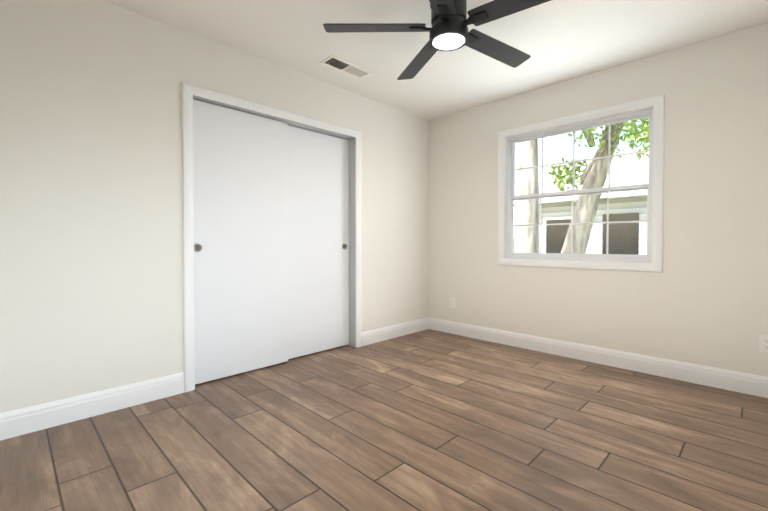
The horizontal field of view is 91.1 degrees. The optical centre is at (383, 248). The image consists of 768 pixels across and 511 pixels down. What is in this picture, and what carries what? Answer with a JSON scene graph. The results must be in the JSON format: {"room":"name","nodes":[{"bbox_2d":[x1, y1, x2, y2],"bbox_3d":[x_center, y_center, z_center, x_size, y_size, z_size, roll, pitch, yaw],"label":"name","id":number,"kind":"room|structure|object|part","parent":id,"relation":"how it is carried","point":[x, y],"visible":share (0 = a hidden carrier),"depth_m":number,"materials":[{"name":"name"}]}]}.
{"room":"empty bedroom","nodes":[
{"label":"empty bedroom","id":0,"kind":"room"},
{"bbox_2d":[0,0,428,412],"bbox_3d":[-0.892,-0.255,3.098,0.140,2.440,3.870,1,1,45],"label":"wall","id":1,"kind":"structure","parent":0,"point":[91,264],"depth_m":2.27,"materials":[{"name":"paint"}]},
{"bbox_2d":[0,372,183,440],"bbox_3d":[-1.718,0.911,2.179,0.015,0.135,1.035,1,1,45],"label":"baseboard","id":2,"kind":"structure","parent":1,"relation":"attached to","point":[19,422],"depth_m":2.17,"materials":[{"name":"white wood"}]},
{"bbox_2d":[181,82,361,391],"bbox_3d":[-0.834,-0.080,3.146,0.158,2.088,1.601,1,1,45],"label":"closet","id":3,"kind":"object","parent":1,"relation":"attached to","point":[272,230],"visible":1,"depth_m":3.00,"materials":[{"name":"white wood"}]},
{"bbox_3d":[-1.312,-0.004,2.652,0.004,0.062,0.062,1,1,45],"label":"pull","id":4,"kind":"part","parent":3,"relation":"part of","materials":[{"name":"silver metal"}]},
{"bbox_3d":[-1.087,-0.044,2.905,0.035,2.000,0.760,1,1,45],"label":"door","id":5,"kind":"part","parent":3,"relation":"part of","materials":[{"name":"white wood"}]},
{"bbox_3d":[-0.627,-0.052,3.432,0.035,2.000,0.762,1,1,45],"label":"door","id":6,"kind":"part","parent":3,"relation":"part of","materials":[{"name":"white wood"}]},
{"bbox_2d":[362,317,427,345],"bbox_3d":[0.141,0.883,4.042,0.015,0.135,1.020,1,1,45],"label":"baseboard","id":7,"kind":"structure","parent":1,"relation":"attached to","point":[393,331],"depth_m":3.99,"materials":[{"name":"white wood"}]},
{"bbox_2d":[0,329,767,510],"bbox_3d":[-0.480,1.014,1.845,4.140,0.060,5.410,1,1,45],"label":"floor","id":8,"kind":"structure","parent":0,"point":[429,420],"depth_m":1.91,"materials":[{"name":"laminate"}]},
{"bbox_2d":[104,0,767,119],"bbox_3d":[-0.480,-1.516,1.807,4.140,0.120,5.410,1,1,45],"label":"ceiling","id":9,"kind":"structure","parent":0,"point":[558,41],"depth_m":2.62,"materials":[{"name":"paint"}]},
{"bbox_2d":[319,55,371,78],"bbox_3d":[-0.305,-1.574,3.072,0.167,0.210,0.417,1,1,45],"label":"ceiling vent","id":10,"kind":"object","parent":9,"relation":"in","point":[353,70],"visible":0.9,"depth_m":3.09,"materials":[{"name":"white metal"}]},
{"bbox_2d":[323,0,550,79],"bbox_3d":[0.401,-1.300,2.117,1.344,0.321,1.348,1,1,45],"label":"fan","id":11,"kind":"object","parent":9,"relation":"hanging from","point":[448,30],"visible":1,"depth_m":2.08,"materials":[{"name":"black metal"}]},
{"bbox_3d":[-0.054,-1.243,2.123,0.479,0.033,0.473,1,1,45],"label":"blade","id":12,"kind":"part","parent":11,"relation":"part of","materials":[{"name":"grey"}]},
{"bbox_3d":[0.239,-1.249,2.518,0.549,0.033,0.361,1,1,45],"label":"blade","id":13,"kind":"part","parent":11,"relation":"part of","materials":[{"name":"grey"}]},
{"bbox_3d":[0.233,-1.237,1.723,0.354,0.033,0.552,1,1,45],"label":"blade","id":14,"kind":"part","parent":11,"relation":"part of","materials":[{"name":"grey"}]},
{"bbox_3d":[0.706,-1.246,2.360,0.211,0.033,0.573,1,1,45],"label":"blade","id":15,"kind":"part","parent":11,"relation":"part of","materials":[{"name":"grey"}]},
{"bbox_3d":[0.702,-1.239,1.874,0.573,0.033,0.202,1,1,45],"label":"blade","id":16,"kind":"part","parent":11,"relation":"part of","materials":[{"name":"grey"}]},
{"bbox_2d":[429,22,767,376],"bbox_3d":[1.660,-0.260,3.398,3.330,2.440,0.160,1,1,45],"label":"wall","id":17,"kind":"structure","parent":0,"point":[701,298],"depth_m":2.83,"materials":[{"name":"paint"}]},
{"bbox_2d":[450,297,455,307],"bbox_3d":[0.764,0.603,4.187,0.070,0.115,0.007,1,1,45],"label":"electrical outlet","id":18,"kind":"object","parent":17,"relation":"attached to","point":[452,302],"visible":1,"depth_m":4.19,"materials":[{"name":"white plastic"}]},
{"bbox_2d":[498,95,664,271],"bbox_3d":[1.676,-0.494,3.360,1.351,1.336,0.168,1,1,45],"label":"window","id":19,"kind":"structure","parent":17,"relation":"in","point":[654,263],"depth_m":3.22,"materials":[{"name":"white"}]},
{"bbox_2d":[513,191,646,253],"bbox_3d":[1.685,-0.222,3.373,1.123,0.533,0.004,1,1,45],"label":"window grille","id":20,"kind":"object","parent":19,"relation":"attached to","point":[607,222],"depth_m":3.37,"materials":[{"name":"white plastic"}]},
{"bbox_3d":[1.685,-0.225,3.373,1.179,0.609,0.038,1,1,45],"label":"window sash","id":21,"kind":"part","parent":19,"relation":"part of","materials":[{"name":"white plastic"}]},
{"bbox_3d":[1.700,-0.504,3.384,1.129,1.104,0.038,1,1,45],"label":"glass","id":22,"kind":"part","parent":19,"relation":"part of","materials":[{"name":"clear glass"}]},
{"bbox_2d":[514,124,648,192],"bbox_3d":[1.709,-0.782,3.389,1.123,0.543,0.004,1,1,45],"label":"window grille","id":23,"kind":"object","parent":19,"relation":"attached to","point":[573,162],"depth_m":3.38,"materials":[{"name":"white plastic"}]},
{"bbox_3d":[1.712,-0.778,3.392,1.171,0.597,0.028,1,1,45],"label":"window sash","id":24,"kind":"part","parent":19,"relation":"part of","materials":[{"name":"white plastic"}]},
{"bbox_2d":[428,317,767,397],"bbox_3d":[1.591,0.893,3.360,3.030,0.135,0.015,1,1,45],"label":"baseboard","id":25,"kind":"structure","parent":17,"relation":"attached to","point":[751,384],"depth_m":3.03,"materials":[{"name":"white wood"}]},
{"bbox_2d":[759,334,767,352],"bbox_3d":[2.497,0.624,2.459,0.070,0.115,0.007,1,1,45],"label":"electrical outlet","id":26,"kind":"object","parent":17,"relation":"attached to","point":[763,343],"visible":1,"depth_m":2.47,"materials":[{"name":"white plastic"}]},
{"label":"outside","id":27,"kind":"structure","parent":0,"visible":0},
{"bbox_3d":[23.888,0.867,27.857,90.000,0.050,65.840,1,1,45],"label":"ground","id":28,"kind":"structure","parent":27,"visible":0},
{"bbox_2d":[514,150,648,254],"bbox_3d":[10.804,-1.192,11.807,10.900,4.550,8.000,1,1,45],"label":"house","id":29,"kind":"structure","parent":28,"relation":"on","point":[618,173],"depth_m":11.27,"materials":[{"name":"white paint"}]},
{"bbox_2d":[514,117,648,253],"bbox_3d":[3.610,-2.051,8.260,6.274,6.493,4.098,1,1,45],"label":"tree","id":30,"kind":"object","parent":28,"relation":"on","point":[529,185],"depth_m":7.34,"materials":[{"name":"green plant"}]}
]}

